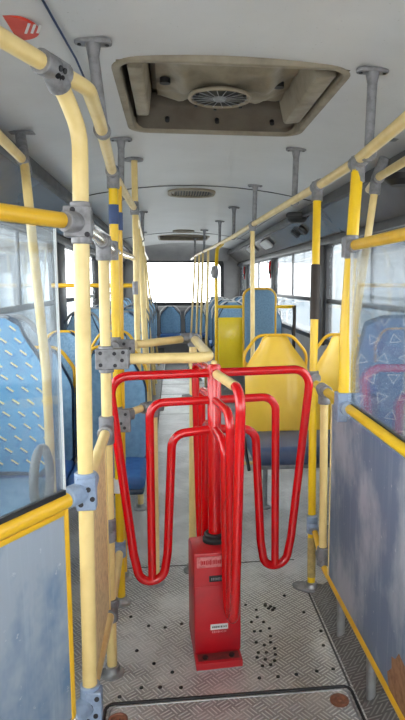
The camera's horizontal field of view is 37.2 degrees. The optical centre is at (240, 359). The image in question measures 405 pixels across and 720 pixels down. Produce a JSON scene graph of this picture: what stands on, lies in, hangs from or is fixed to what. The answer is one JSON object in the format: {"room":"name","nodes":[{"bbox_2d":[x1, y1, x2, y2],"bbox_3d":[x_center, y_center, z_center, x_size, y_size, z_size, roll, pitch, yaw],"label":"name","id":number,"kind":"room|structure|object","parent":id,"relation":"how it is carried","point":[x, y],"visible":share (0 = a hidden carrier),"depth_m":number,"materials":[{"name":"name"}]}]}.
{"room":"vehicle interior","nodes":[
{"label":"vehicle interior","id":0,"kind":"room"},
{"bbox_2d":[123,255,239,352],"bbox_3d":[-1.215,-1.271,12.457,2.400,2.350,0.050,-1,7,-6],"label":"wall","id":1,"kind":"structure","parent":0,"point":[231,269],"depth_m":12.49,"materials":[{"name":"grey laminate"}]},
{"bbox_2d":[0,135,132,252],"bbox_3d":[-1.334,-1.272,5.163,0.045,0.070,14.000,-1,7,-6],"label":"trim","id":2,"kind":"structure","parent":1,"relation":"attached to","point":[40,174],"depth_m":3.64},
{"bbox_2d":[75,348,164,456],"bbox_3d":[-1.565,0.287,8.761,0.830,0.100,7.550,-1,7,-6],"label":"trim","id":3,"kind":"structure","parent":1,"relation":"attached to","point":[158,387],"depth_m":8.05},
{"bbox_2d":[64,311,143,370],"bbox_3d":[-1.212,0.133,5.240,0.728,1.102,0.528,-1,7,-6],"label":"seat","id":4,"kind":"object","parent":3,"relation":"on","point":[128,315],"visible":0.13,"depth_m":5.36,"materials":[{"name":"blue fabric"}]},
{"bbox_2d":[91,307,147,331],"bbox_3d":[-1.308,0.025,6.077,0.728,1.102,0.528,-1,7,-6],"label":"seat","id":5,"kind":"object","parent":3,"relation":"on","point":[95,310],"visible":0.12,"depth_m":6.21,"materials":[{"name":"blue fabric"}]},
{"bbox_2d":[94,304,150,352],"bbox_3d":[-1.399,-0.076,6.866,0.728,1.102,0.528,-1,7,-6],"label":"seat","id":6,"kind":"object","parent":3,"relation":"on","point":[130,305],"visible":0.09,"depth_m":7.01,"materials":[{"name":"blue fabric"}]},
{"bbox_2d":[110,301,154,348],"bbox_3d":[-1.585,-0.284,8.492,0.728,1.102,0.528,-1,7,-6],"label":"seat","id":7,"kind":"object","parent":3,"relation":"on","point":[110,301],"visible":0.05,"depth_m":8.63,"materials":[{"name":"blue fabric"}]},
{"bbox_2d":[123,299,155,369],"bbox_3d":[-1.687,-0.398,9.379,0.728,1.102,0.528,-1,7,-6],"label":"seat","id":8,"kind":"object","parent":3,"relation":"on","point":[124,300],"visible":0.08,"depth_m":9.52,"materials":[{"name":"blue fabric"}]},
{"bbox_2d":[123,297,157,337],"bbox_3d":[-1.789,-0.512,10.266,0.728,1.102,0.528,-1,7,-6],"label":"seat","id":9,"kind":"object","parent":3,"relation":"on","point":[127,298],"visible":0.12,"depth_m":10.40,"materials":[{"name":"blue fabric"}]},
{"bbox_2d":[158,306,204,311],"bbox_3d":[-1.205,-1.057,12.400,2.380,0.120,0.120,-1,7,-6],"label":"trim","id":10,"kind":"structure","parent":1,"relation":"attached to","point":[181,308],"depth_m":12.34,"materials":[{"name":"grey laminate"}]},
{"bbox_2d":[147,261,223,304],"bbox_3d":[-1.214,-1.602,12.408,1.720,0.940,0.085,-1,7,-6],"label":"window","id":11,"kind":"structure","parent":1,"relation":"in","point":[221,264],"depth_m":12.41,"materials":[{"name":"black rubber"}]},
{"bbox_2d":[145,243,228,260],"bbox_3d":[-1.167,-2.155,11.918,1.900,0.340,0.700,-1,7,-6],"label":"trim","id":12,"kind":"structure","parent":1,"relation":"attached to","point":[168,251],"depth_m":12.08,"materials":[{"name":"plastic"}]},
{"bbox_2d":[0,0,404,248],"bbox_3d":[-0.369,-1.356,4.959,1.900,0.126,13.400,-1,7,-6],"label":"ceiling","id":13,"kind":"structure","parent":0,"point":[350,35],"depth_m":2.36,"materials":[{"name":"plastic"}]},
{"bbox_2d":[2,15,41,39],"bbox_3d":[-0.658,-0.937,1.692,0.169,0.008,0.170,-5,9,-36],"label":"sticker","id":14,"kind":"object","parent":13,"relation":"attached to","point":[24,28],"visible":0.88,"depth_m":1.68,"materials":[{"name":"red plastic"}]},
{"bbox_2d":[41,0,84,77],"bbox_3d":[-0.540,-0.971,1.893,0.022,0.016,1.701,-1,7,-5],"label":"wire","id":15,"kind":"object","parent":13,"relation":"attached to","point":[43,1],"visible":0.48,"depth_m":1.76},
{"bbox_2d":[74,37,111,139],"bbox_3d":[-0.454,-0.837,1.860,0.115,0.294,0.050,-1,7,-6],"label":"bracket","id":16,"kind":"object","parent":13,"relation":"attached to","point":[93,45],"visible":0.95,"depth_m":1.84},
{"bbox_2d":[110,137,131,200],"bbox_3d":[-0.616,-0.984,3.101,0.115,0.315,0.050,-1,7,-6],"label":"bracket","id":17,"kind":"object","parent":13,"relation":"attached to","point":[120,141],"visible":0.77,"depth_m":3.08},
{"bbox_2d":[139,211,147,241],"bbox_3d":[-1.015,-1.379,6.201,0.115,0.310,0.050,-1,7,-6],"label":"bracket","id":18,"kind":"object","parent":13,"relation":"attached to","point":[142,213],"visible":0.59,"depth_m":6.18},
{"bbox_2d":[158,234,209,240],"bbox_3d":[-0.962,-2.122,10.018,0.845,0.178,1.045,-1,7,-6],"label":"ventilator","id":19,"kind":"object","parent":13,"relation":"attached to","point":[182,237],"visible":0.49,"depth_m":10.49,"materials":[{"name":"beige plastic"}]},
{"bbox_2d":[168,188,215,197],"bbox_3d":[-0.420,-1.416,5.097,0.400,0.018,0.460,-1,7,-6],"label":"ceiling vent","id":20,"kind":"object","parent":13,"relation":"in","point":[179,192],"visible":1,"depth_m":5.09,"materials":[{"name":"beige plastic"}]},
{"bbox_2d":[192,238,197,256],"bbox_3d":[-0.780,-1.908,10.219,0.115,0.337,0.050,-1,7,-6],"label":"bracket","id":21,"kind":"object","parent":13,"relation":"attached to","point":[192,238],"visible":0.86,"depth_m":10.20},
{"bbox_2d":[190,111,404,259],"bbox_3d":[-0.067,-1.150,5.427,0.188,0.039,12.203,-1,7,-8],"label":"handrail","id":22,"kind":"object","parent":21,"relation":"attached to","point":[397,126],"visible":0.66,"depth_m":2.43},
{"bbox_2d":[215,221,223,242],"bbox_3d":[-0.257,-1.525,7.284,0.115,0.324,0.050,-1,7,-6],"label":"bracket","id":23,"kind":"object","parent":13,"relation":"attached to","point":[219,222],"visible":0.81,"depth_m":7.26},
{"bbox_2d":[111,55,349,136],"bbox_3d":[-0.072,-1.160,2.524,0.858,0.178,1.000,-1,7,-6],"label":"ventilator","id":24,"kind":"object","parent":13,"relation":"attached to","point":[167,94],"visible":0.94,"depth_m":2.48,"materials":[{"name":"beige plastic"}]},
{"bbox_2d":[159,76,169,84],"bbox_3d":[-0.309,-1.135,2.439,0.044,0.020,0.044,-1,7,-6],"label":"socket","id":25,"kind":"object","parent":24,"relation":"attached to","point":[164,80],"depth_m":2.43,"materials":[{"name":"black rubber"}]},
{"bbox_2d":[193,91,247,106],"bbox_3d":[-0.089,-1.086,2.501,0.240,0.012,0.237,-1,7,-6],"label":"fan grille","id":26,"kind":"object","parent":24,"relation":"attached to","point":[200,98],"depth_m":2.49,"materials":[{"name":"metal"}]},
{"bbox_2d":[274,82,283,88],"bbox_3d":[0.158,-1.141,2.492,0.044,0.020,0.044,-1,7,-6],"label":"socket","id":27,"kind":"object","parent":24,"relation":"attached to","point":[280,85],"depth_m":2.48,"materials":[{"name":"black plastic"}]},
{"bbox_2d":[228,207,239,239],"bbox_3d":[-0.069,-1.351,5.938,0.115,0.321,0.050,-1,7,-6],"label":"bracket","id":28,"kind":"object","parent":13,"relation":"attached to","point":[232,208],"visible":0.9,"depth_m":5.92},
{"bbox_2d":[248,184,262,227],"bbox_3d":[0.108,-1.177,4.590,0.115,0.318,0.050,-1,7,-6],"label":"bracket","id":29,"kind":"object","parent":13,"relation":"attached to","point":[254,186],"visible":0.91,"depth_m":4.57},
{"bbox_2d":[286,147,305,206],"bbox_3d":[0.304,-1.011,3.325,0.115,0.313,0.050,-1,7,-6],"label":"bracket","id":30,"kind":"object","parent":13,"relation":"attached to","point":[295,151],"visible":0.87,"depth_m":3.31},
{"bbox_2d":[356,66,388,161],"bbox_3d":[0.456,-0.853,2.094,0.115,0.312,0.050,-1,7,-6],"label":"bracket","id":31,"kind":"object","parent":13,"relation":"attached to","point":[372,73],"visible":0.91,"depth_m":2.08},
{"bbox_2d":[68,364,367,719],"bbox_3d":[-0.414,0.762,5.631,2.400,0.056,14.200,-1,7,-6],"label":"floor","id":32,"kind":"structure","parent":0,"point":[286,642],"depth_m":2.65,"materials":[{"name":"metal"}]},
{"bbox_2d":[9,130,53,453],"bbox_3d":[-0.878,0.063,2.578,0.130,2.118,0.590,-3,8,-24],"label":"pole","id":33,"kind":"object","parent":32,"relation":"on","point":[20,135],"visible":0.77,"depth_m":2.34,"materials":[{"name":"metal"}]},
{"bbox_2d":[0,130,25,162],"bbox_3d":[-0.795,-0.737,1.813,0.045,0.038,1.341,-1,7,-8],"label":"handrail","id":34,"kind":"object","parent":33,"relation":"attached to","point":[6,143],"visible":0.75,"depth_m":2.20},
{"bbox_2d":[30,48,103,719],"bbox_3d":[-0.428,0.276,1.551,0.104,1.958,0.252,2,7,12],"label":"pole","id":35,"kind":"object","parent":32,"relation":"on","point":[57,74],"visible":0.93,"depth_m":1.55,"materials":[{"name":"metal"}]},
{"bbox_2d":[0,203,67,227],"bbox_3d":[-0.627,-0.291,1.071,0.038,0.039,0.905,3,8,25],"label":"handrail","id":36,"kind":"object","parent":35,"relation":"attached to","point":[8,212],"visible":1,"depth_m":1.36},
{"bbox_2d":[0,493,72,540],"bbox_3d":[-0.629,0.408,1.156,0.038,0.039,0.895,3,8,25],"label":"handrail","id":37,"kind":"object","parent":35,"relation":"attached to","point":[7,529],"visible":0.67,"depth_m":1.42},
{"bbox_2d":[0,222,65,524],"bbox_3d":[-0.634,0.063,1.102,0.012,0.666,0.863,3,8,25],"label":"screen","id":38,"kind":"object","parent":37,"relation":"attached to","point":[55,486],"visible":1,"depth_m":1.49,"materials":[{"name":"glass"}]},
{"bbox_2d":[0,509,75,719],"bbox_3d":[-0.634,0.772,1.193,0.020,0.694,0.864,3,8,25],"label":"panel","id":39,"kind":"object","parent":35,"relation":"attached to","point":[37,671],"visible":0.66,"depth_m":1.46,"materials":[{"name":"plastic"}]},
{"bbox_2d":[0,26,148,259],"bbox_3d":[-1.097,-1.226,5.903,0.455,0.068,11.008,-1,7,-6],"label":"handrail","id":40,"kind":"object","parent":35,"relation":"attached to","point":[12,44],"visible":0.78,"depth_m":1.47,"materials":[{"name":"metal"}]},
{"bbox_2d":[93,430,109,472],"bbox_3d":[-0.448,0.296,1.874,0.035,0.060,0.482,-1,7,-6],"label":"handrail","id":41,"kind":"object","parent":35,"relation":"attached to","point":[99,449],"visible":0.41,"depth_m":1.89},
{"bbox_2d":[0,345,148,545],"bbox_3d":[-0.929,0.488,3.298,0.834,1.092,0.548,-1,7,-6],"label":"seat","id":42,"kind":"object","parent":32,"relation":"on","point":[136,391],"visible":0.25,"depth_m":3.42,"materials":[{"name":"blue fabric"}]},
{"bbox_2d":[0,460,74,481],"bbox_3d":[-1.126,0.624,3.228,0.406,0.070,0.420,-1,7,-6],"label":"cushion","id":43,"kind":"object","parent":42,"relation":"on","point":[69,464],"depth_m":3.20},
{"bbox_2d":[66,457,145,489],"bbox_3d":[-0.718,0.618,3.274,0.406,0.070,0.420,-1,7,-6],"label":"cushion","id":44,"kind":"object","parent":42,"relation":"on","point":[135,466],"depth_m":3.20,"materials":[{"name":"fabric"}]},
{"bbox_2d":[47,330,133,414],"bbox_3d":[-1.104,0.352,4.316,0.728,1.102,0.528,-1,7,-6],"label":"seat","id":45,"kind":"object","parent":32,"relation":"on","point":[67,337],"visible":0.13,"depth_m":4.43,"materials":[{"name":"blue fabric"}]},
{"bbox_2d":[94,232,130,680],"bbox_3d":[-0.461,0.367,2.168,0.137,1.621,0.145,-1,7,-6],"label":"pole","id":46,"kind":"object","parent":32,"relation":"on","point":[108,358],"visible":0.73,"depth_m":2.12,"materials":[{"name":"metal"}]},
{"bbox_2d":[94,449,110,665],"bbox_3d":[-0.456,0.625,1.924,0.016,0.630,0.458,-1,7,-6],"label":"panel","id":47,"kind":"object","parent":46,"relation":"attached to","point":[101,523],"visible":0.54,"depth_m":1.98,"materials":[{"name":"yellow paint"}]},
{"bbox_2d":[97,613,113,680],"bbox_3d":[-0.455,0.941,1.961,0.034,0.070,0.473,-1,7,-6],"label":"handrail","id":48,"kind":"object","parent":46,"relation":"attached to","point":[110,618],"visible":0.34,"depth_m":1.97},
{"bbox_2d":[115,550,122,597],"bbox_3d":[-0.513,0.888,2.465,0.034,0.045,0.451,-1,7,-7],"label":"handrail","id":49,"kind":"object","parent":46,"relation":"attached to","point":[119,554],"visible":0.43,"depth_m":2.52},
{"bbox_2d":[105,166,134,608],"bbox_3d":[-0.530,0.152,2.616,0.134,1.932,0.132,-5,9,-36],"label":"pole","id":50,"kind":"object","parent":32,"relation":"on","point":[126,415],"visible":0.63,"depth_m":2.56,"materials":[{"name":"metal"}]},
{"bbox_2d":[92,228,134,260],"bbox_3d":[-0.541,-0.476,2.586,0.050,0.050,2.101,-1,7,-6],"label":"handrail","id":51,"kind":"object","parent":50,"relation":"attached to","point":[98,238],"visible":0.5,"depth_m":1.99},
{"bbox_2d":[117,166,132,581],"bbox_3d":[-0.580,0.098,2.848,0.090,1.980,0.089,-1,7,-6],"label":"pole","id":52,"kind":"object","parent":32,"relation":"on","point":[128,576],"visible":0.39,"depth_m":2.79,"materials":[{"name":"metal"}]},
{"bbox_2d":[124,157,146,510],"bbox_3d":[-0.648,-0.124,3.745,0.124,2.192,0.124,-1,7,-6],"label":"pole","id":53,"kind":"object","parent":32,"relation":"on","point":[140,506],"visible":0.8,"depth_m":3.67,"materials":[{"name":"metal"}]},
{"bbox_2d":[139,229,148,401],"bbox_3d":[-0.789,-0.124,4.896,0.178,1.902,0.090,5,9,37],"label":"pole","id":54,"kind":"object","parent":32,"relation":"on","point":[142,309],"visible":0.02,"depth_m":4.88,"materials":[{"name":"metal"}]},
{"bbox_2d":[141,238,151,400],"bbox_3d":[-0.904,-0.246,5.845,0.090,1.902,0.190,-5,9,-34],"label":"pole","id":55,"kind":"object","parent":32,"relation":"on","point":[149,381],"visible":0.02,"depth_m":5.83,"materials":[{"name":"metal"}]},
{"bbox_2d":[142,246,155,394],"bbox_3d":[-1.099,-0.421,7.210,0.213,1.903,0.089,4,8,26],"label":"pole","id":56,"kind":"object","parent":32,"relation":"on","point":[144,262],"visible":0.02,"depth_m":7.19,"materials":[{"name":"metal"}]},
{"bbox_2d":[140,400,164,587],"bbox_3d":[-0.419,0.639,2.861,0.126,0.905,0.089,-6,9,-39],"label":"pole","id":57,"kind":"object","parent":32,"relation":"on","point":[146,405],"visible":0.39,"depth_m":2.85,"materials":[{"name":"metal"}]},
{"bbox_2d":[133,405,143,413],"bbox_3d":[-0.473,0.227,2.725,0.033,0.034,0.136,3,8,22],"label":"handrail","id":58,"kind":"object","parent":57,"relation":"attached to","point":[138,409],"visible":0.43,"depth_m":2.72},
{"bbox_2d":[145,256,159,365],"bbox_3d":[-1.434,-0.755,9.810,0.272,1.904,0.089,1,7,10],"label":"pole","id":59,"kind":"object","parent":32,"relation":"on","point":[148,283],"visible":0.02,"depth_m":9.75,"materials":[{"name":"metal"}]},
{"bbox_2d":[165,363,188,369],"bbox_3d":[-0.996,0.095,10.603,0.680,0.012,1.300,-1,7,-6],"label":"rubber mat","id":60,"kind":"object","parent":32,"relation":"on","point":[175,366],"visible":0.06,"depth_m":10.42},
{"bbox_2d":[187,256,195,367],"bbox_3d":[-0.838,-0.799,10.151,0.187,1.902,0.089,-1,7,-6],"label":"pole","id":61,"kind":"object","parent":60,"relation":"on","point":[194,271],"visible":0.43,"depth_m":10.11,"materials":[{"name":"metal"}]},
{"bbox_2d":[160,306,204,340],"bbox_3d":[-1.148,-0.570,11.915,1.898,0.997,0.508,-1,7,-6],"label":"bench","id":62,"kind":"object","parent":32,"relation":"on","point":[170,318],"visible":0.37,"depth_m":12.01,"materials":[{"name":"blue fabric"}]},
{"bbox_2d":[160,333,180,337],"bbox_3d":[-1.385,-0.480,11.834,0.410,0.070,0.380,-1,7,-6],"label":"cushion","id":63,"kind":"object","parent":62,"relation":"on","point":[162,334],"depth_m":11.69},
{"bbox_2d":[181,333,201,573],"bbox_3d":[-0.241,0.470,2.971,0.100,1.212,0.097,-1,7,-6],"label":"pole","id":64,"kind":"object","parent":32,"relation":"on","point":[187,337],"visible":0.43,"depth_m":2.97,"materials":[{"name":"metal"}]},
{"bbox_2d":[135,335,183,348],"bbox_3d":[-0.369,-0.085,2.765,0.043,0.037,0.325,5,9,35],"label":"handrail","id":65,"kind":"object","parent":64,"relation":"attached to","point":[145,343],"visible":0.92,"depth_m":2.73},
{"bbox_2d":[130,336,213,363],"bbox_3d":[-0.287,-0.050,2.493,0.312,0.039,0.730,-1,7,-6],"label":"handrail","id":66,"kind":"object","parent":64,"relation":"attached to","point":[205,354],"visible":0.96,"depth_m":2.15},
{"bbox_2d":[195,255,199,332],"bbox_3d":[-0.703,-0.705,9.418,0.149,1.902,0.089,-1,7,-6],"label":"pole","id":67,"kind":"object","parent":32,"relation":"on","point":[198,273],"visible":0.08,"depth_m":9.37,"materials":[{"name":"metal"}]},
{"bbox_2d":[199,253,203,380],"bbox_3d":[-0.602,-0.635,8.880,0.127,1.901,0.089,-1,7,-6],"label":"pole","id":68,"kind":"object","parent":32,"relation":"on","point":[202,261],"visible":0.56,"depth_m":8.83,"materials":[{"name":"metal"}]},
{"bbox_2d":[203,250,209,387],"bbox_3d":[-0.479,-0.548,8.195,0.114,1.901,0.089,-1,7,-6],"label":"pole","id":69,"kind":"object","parent":32,"relation":"on","point":[207,276],"visible":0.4,"depth_m":8.16,"materials":[{"name":"metal"}]},
{"bbox_2d":[112,360,312,671],"bbox_3d":[-0.103,0.574,2.375,0.586,1.156,0.586,4,8,30],"label":"turnstile","id":70,"kind":"object","parent":32,"relation":"on","point":[214,556],"visible":0.98,"depth_m":2.30,"materials":[{"name":"red paint"}]},
{"bbox_2d":[201,559,220,565],"bbox_3d":[-0.099,0.764,2.270,0.106,0.020,0.001,-1,7,-10],"label":"print","id":71,"kind":"object","parent":70,"relation":"attached to","point":[214,561],"depth_m":2.27},
{"bbox_2d":[103,685,365,719],"bbox_3d":[0.047,1.278,1.398,0.875,0.012,1.482,-1,7,-6],"label":"floor hatch","id":72,"kind":"object","parent":32,"relation":"on","point":[332,703],"visible":1,"depth_m":2.06,"materials":[{"name":"grey metal"}]},
{"bbox_2d":[248,222,255,460],"bbox_3d":[0.097,-0.123,4.785,0.090,1.927,0.100,-1,7,-6],"label":"pole","id":73,"kind":"object","parent":32,"relation":"on","point":[252,230],"visible":0.46,"depth_m":4.71,"materials":[{"name":"metal"}]},
{"bbox_2d":[211,244,295,367],"bbox_3d":[-0.006,-0.340,6.523,1.077,1.914,0.595,6,10,40],"label":"seat","id":74,"kind":"object","parent":32,"relation":"on","point":[232,334],"depth_m":6.33,"materials":[{"name":"yellow plastic"}]},
{"bbox_2d":[227,150,404,254],"bbox_3d":[0.529,-1.300,5.373,0.045,0.070,14.000,-1,7,-6],"label":"trim","id":75,"kind":"structure","parent":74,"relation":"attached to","point":[343,191],"depth_m":4.42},
{"bbox_2d":[243,333,339,509],"bbox_3d":[0.467,0.404,3.874,0.967,1.112,0.588,-1,7,-6],"label":"seat","id":76,"kind":"object","parent":32,"relation":"on","point":[273,349],"visible":0.41,"depth_m":4.01,"materials":[{"name":"yellow plastic"}]},
{"bbox_2d":[246,429,329,465],"bbox_3d":[0.499,0.549,3.832,0.899,0.115,0.460,-1,7,-6],"label":"cushion","id":77,"kind":"object","parent":76,"relation":"on","point":[288,439],"depth_m":3.63,"materials":[{"name":"fabric"}]},
{"bbox_2d":[292,178,324,593],"bbox_3d":[0.326,0.128,2.829,0.170,1.929,0.291,-1,7,-6],"label":"pole","id":78,"kind":"object","parent":32,"relation":"on","point":[308,586],"visible":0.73,"depth_m":2.82,"materials":[{"name":"metal"}]},
{"bbox_2d":[312,530,404,719],"bbox_3d":[0.529,1.053,1.244,0.026,0.131,3.266,-1,7,-6],"label":"handrail","id":79,"kind":"object","parent":78,"relation":"attached to","point":[324,568],"visible":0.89,"depth_m":2.10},
{"bbox_2d":[315,382,332,566],"bbox_3d":[0.358,0.507,2.642,0.059,0.812,0.102,-1,7,-6],"label":"pole","id":80,"kind":"object","parent":79,"relation":"attached to","point":[321,554],"visible":0.82,"depth_m":2.62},
{"bbox_2d":[328,404,404,717],"bbox_3d":[0.547,0.741,1.060,0.016,0.750,2.977,-1,7,-6],"label":"panel","id":81,"kind":"object","parent":79,"relation":"attached to","point":[366,526],"visible":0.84,"depth_m":2.00,"materials":[{"name":"plastic"}]},
{"bbox_2d":[334,155,367,421],"bbox_3d":[0.410,-0.264,2.248,0.105,0.991,0.155,-1,7,-6],"label":"pole","id":82,"kind":"object","parent":81,"relation":"on","point":[342,396],"visible":0.71,"depth_m":2.23,"materials":[{"name":"metal"}]},
{"bbox_2d":[351,227,404,249],"bbox_3d":[0.560,-0.245,0.830,0.046,0.039,2.770,-1,7,-6],"label":"handrail","id":83,"kind":"object","parent":82,"relation":"attached to","point":[398,235],"visible":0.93,"depth_m":1.86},
{"bbox_2d":[313,380,404,457],"bbox_3d":[0.530,0.325,1.143,0.036,0.053,3.250,-1,7,-6],"label":"handrail","id":84,"kind":"object","parent":81,"relation":"on","point":[379,431],"visible":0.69,"depth_m":1.94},
{"bbox_2d":[349,241,404,442],"bbox_3d":[0.564,0.060,0.872,0.012,0.576,2.775,-1,7,-6],"label":"screen","id":85,"kind":"object","parent":84,"relation":"attached to","point":[377,273],"visible":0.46,"depth_m":1.93,"materials":[{"name":"glass"}]},
{"bbox_2d":[312,582,398,719],"bbox_3d":[0.494,1.136,2.141,0.170,0.099,1.420,-1,7,-6],"label":"trim","id":86,"kind":"structure","parent":32,"relation":"on","point":[352,655],"depth_m":2.30,"materials":[{"name":"metal"}]},
{"bbox_2d":[337,600,344,636],"bbox_3d":[0.409,1.046,2.454,0.037,0.200,0.033,-1,7,-6],"label":"panel leg","id":87,"kind":"object","parent":86,"relation":"on","point":[340,614],"visible":0.55,"depth_m":2.44,"materials":[{"name":"metal"}]},
{"bbox_2d":[366,656,375,700],"bbox_3d":[0.452,1.094,2.080,0.037,0.200,0.033,-1,7,-6],"label":"panel leg","id":88,"kind":"object","parent":86,"relation":"on","point":[370,673],"visible":0.55,"depth_m":2.07,"materials":[{"name":"metal"}]},
{"bbox_3d":[0.846,1.057,2.491,0.610,0.170,1.550,-1,7,-6],"label":"trim","id":89,"kind":"structure","parent":32,"relation":"on","visible":0},
{"bbox_2d":[364,138,398,236],"bbox_3d":[0.604,-0.079,2.977,0.300,1.961,0.115,1,7,11],"label":"pole","id":90,"kind":"object","parent":89,"relation":"on","point":[382,163],"visible":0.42,"depth_m":2.86,"materials":[{"name":"metal"}]},
{"bbox_2d":[365,156,404,192],"bbox_3d":[0.675,-0.816,2.511,0.063,0.058,1.206,0,7,-2],"label":"handrail","id":91,"kind":"object","parent":90,"relation":"attached to","point":[399,164],"visible":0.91,"depth_m":2.62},
{"bbox_3d":[-0.998,1.095,2.071,0.430,0.200,1.530,-1,7,-6],"label":"trim","id":92,"kind":"structure","parent":32,"relation":"on","visible":0},
{"bbox_2d":[0,314,51,516],"bbox_3d":[-0.977,0.397,2.316,0.506,1.122,0.580,-1,7,-6],"label":"seat","id":93,"kind":"object","parent":92,"relation":"on","point":[24,450],"visible":0.76,"depth_m":2.46,"materials":[{"name":"blue fabric"}]},
{"bbox_2d":[0,477,45,516],"bbox_3d":[-0.988,0.545,2.270,0.450,0.070,0.440,-1,7,-6],"label":"cushion","id":94,"kind":"object","parent":93,"relation":"on","point":[14,492],"depth_m":2.30,"materials":[{"name":"blue fabric"}]},
{"bbox_2d":[207,347,244,403],"bbox_3d":[-0.134,0.122,9.970,0.850,0.120,5.450,-1,7,-6],"label":"trim","id":95,"kind":"structure","parent":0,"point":[241,379],"depth_m":7.93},
{"bbox_2d":[211,299,234,353],"bbox_3d":[0.023,-0.295,8.421,0.849,1.102,0.528,-1,7,-6],"label":"seat","id":96,"kind":"object","parent":95,"relation":"on","point":[219,300],"visible":0.11,"depth_m":8.48,"materials":[{"name":"blue fabric"}]},
{"bbox_2d":[204,296,241,361],"bbox_3d":[-0.181,-0.523,10.195,0.849,1.102,0.528,-1,7,-6],"label":"seat","id":97,"kind":"object","parent":95,"relation":"on","point":[236,298],"visible":0.09,"depth_m":10.29,"materials":[{"name":"blue fabric"}]},
{"bbox_2d":[208,298,241,349],"bbox_3d":[-0.079,-0.409,9.308,0.849,1.102,0.528,-1,7,-6],"label":"seat","id":98,"kind":"object","parent":95,"relation":"on","point":[209,311],"visible":0.12,"depth_m":9.37,"materials":[{"name":"blue fabric"}]},
{"bbox_2d":[218,301,281,389],"bbox_3d":[0.125,-0.182,7.535,0.849,1.102,0.528,-1,7,-6],"label":"seat","id":99,"kind":"object","parent":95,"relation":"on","point":[225,312],"visible":0.14,"depth_m":7.65,"materials":[{"name":"blue fabric"}]},
{"bbox_2d":[282,327,327,369],"bbox_3d":[0.803,-0.369,5.626,0.050,2.300,14.200,-1,7,-6],"label":"wall","id":100,"kind":"structure","parent":0,"point":[305,341],"depth_m":6.52,"materials":[{"name":"grey laminate"}]},
{"bbox_2d":[240,266,243,295],"bbox_3d":[0.056,-1.452,12.022,0.057,0.940,0.810,-1,7,-6],"label":"window","id":101,"kind":"structure","parent":100,"relation":"in","point":[241,267],"depth_m":12.32,"materials":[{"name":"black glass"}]},
{"bbox_2d":[247,259,269,288],"bbox_3d":[0.294,-1.187,9.953,0.057,0.940,2.810,-1,7,-6],"label":"window","id":102,"kind":"structure","parent":100,"relation":"in","point":[262,277],"depth_m":9.65,"materials":[{"name":"clear glass"}]},
{"bbox_2d":[259,239,272,248],"bbox_3d":[0.328,-1.511,7.860,0.112,0.101,0.620,-1,7,-6],"label":"lamp","id":103,"kind":"object","parent":100,"relation":"attached to","point":[265,244],"visible":1,"depth_m":7.74,"materials":[{"name":"white plastic"}]},
{"bbox_2d":[270,258,272,288],"bbox_3d":[0.438,-0.980,8.463,0.020,0.950,0.210,-1,7,-6],"label":"trim","id":104,"kind":"structure","parent":100,"relation":"attached to","point":[271,260],"depth_m":8.41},
{"bbox_2d":[273,249,311,337],"bbox_3d":[0.616,-0.827,7.149,0.057,0.940,2.460,-1,7,-6],"label":"window","id":105,"kind":"structure","parent":100,"relation":"in","point":[291,272],"depth_m":7.01,"materials":[{"name":"clear glass"}]},
{"bbox_2d":[286,212,306,222],"bbox_3d":[0.493,-1.249,5.274,0.200,0.085,0.198,-1,7,-6],"label":"dome camera","id":106,"kind":"object","parent":100,"relation":"attached to","point":[293,217],"visible":0.8,"depth_m":5.21,"materials":[{"name":"black plastic"}]},
{"bbox_2d":[229,181,404,262],"bbox_3d":[0.657,-1.280,5.492,0.245,0.360,14.200,-1,7,-6],"label":"trim","id":107,"kind":"structure","parent":100,"relation":"attached to","point":[390,204],"depth_m":4.74,"materials":[{"name":"plastic"}]},
{"bbox_2d":[238,215,404,266],"bbox_3d":[0.753,-1.083,5.529,0.050,0.060,14.200,-1,7,-6],"label":"trim","id":108,"kind":"structure","parent":100,"relation":"attached to","point":[396,222],"depth_m":5.01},
{"bbox_2d":[318,245,324,345],"bbox_3d":[0.746,-0.630,5.738,0.030,0.950,0.400,-1,7,-6],"label":"trim","id":109,"kind":"structure","parent":100,"relation":"attached to","point":[322,248],"depth_m":5.58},
{"bbox_2d":[324,226,404,344],"bbox_3d":[0.941,-0.464,4.321,0.057,0.940,2.480,-1,7,-6],"label":"window","id":110,"kind":"structure","parent":100,"relation":"in","point":[334,263],"depth_m":5.35,"materials":[{"name":"clear glass"}]},
{"bbox_2d":[384,167,404,186],"bbox_3d":[0.817,-0.936,3.069,0.200,0.085,0.198,-1,7,-6],"label":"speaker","id":111,"kind":"object","parent":100,"relation":"attached to","point":[397,179],"visible":0.54,"depth_m":3.01},
{"bbox_3d":[-1.631,-0.334,5.351,0.050,2.300,14.200,-1,7,-6],"label":"wall","id":112,"kind":"structure","parent":0,"visible":0},
{"bbox_2d":[57,243,67,329],"bbox_3d":[-1.591,-0.577,5.324,0.030,0.950,0.340,-1,7,-6],"label":"trim","id":113,"kind":"structure","parent":112,"relation":"attached to","point":[60,247],"depth_m":5.27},
{"bbox_2d":[0,221,124,265],"bbox_3d":[-1.581,-1.049,5.265,0.050,0.060,14.200,-1,7,-6],"label":"trim","id":114,"kind":"structure","parent":112,"relation":"attached to","point":[41,232],"depth_m":4.55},
{"bbox_2d":[0,224,131,345],"bbox_3d":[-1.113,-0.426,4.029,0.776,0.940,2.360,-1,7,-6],"label":"window","id":115,"kind":"structure","parent":112,"relation":"in","point":[16,288],"depth_m":4.14,"materials":[{"name":"clear glass"}]},
{"bbox_2d":[0,153,132,262],"bbox_3d":[-1.484,-1.248,5.250,0.245,0.360,14.200,-1,7,-6],"label":"trim","id":116,"kind":"structure","parent":112,"relation":"attached to","point":[11,192],"depth_m":3.46,"materials":[{"name":"plastic"}]},
{"bbox_2d":[65,246,97,323],"bbox_3d":[-1.781,-0.769,6.698,0.057,0.940,2.460,-1,7,-6],"label":"window","id":117,"kind":"structure","parent":112,"relation":"in","point":[69,258],"depth_m":6.12,"materials":[{"name":"clear glass"}]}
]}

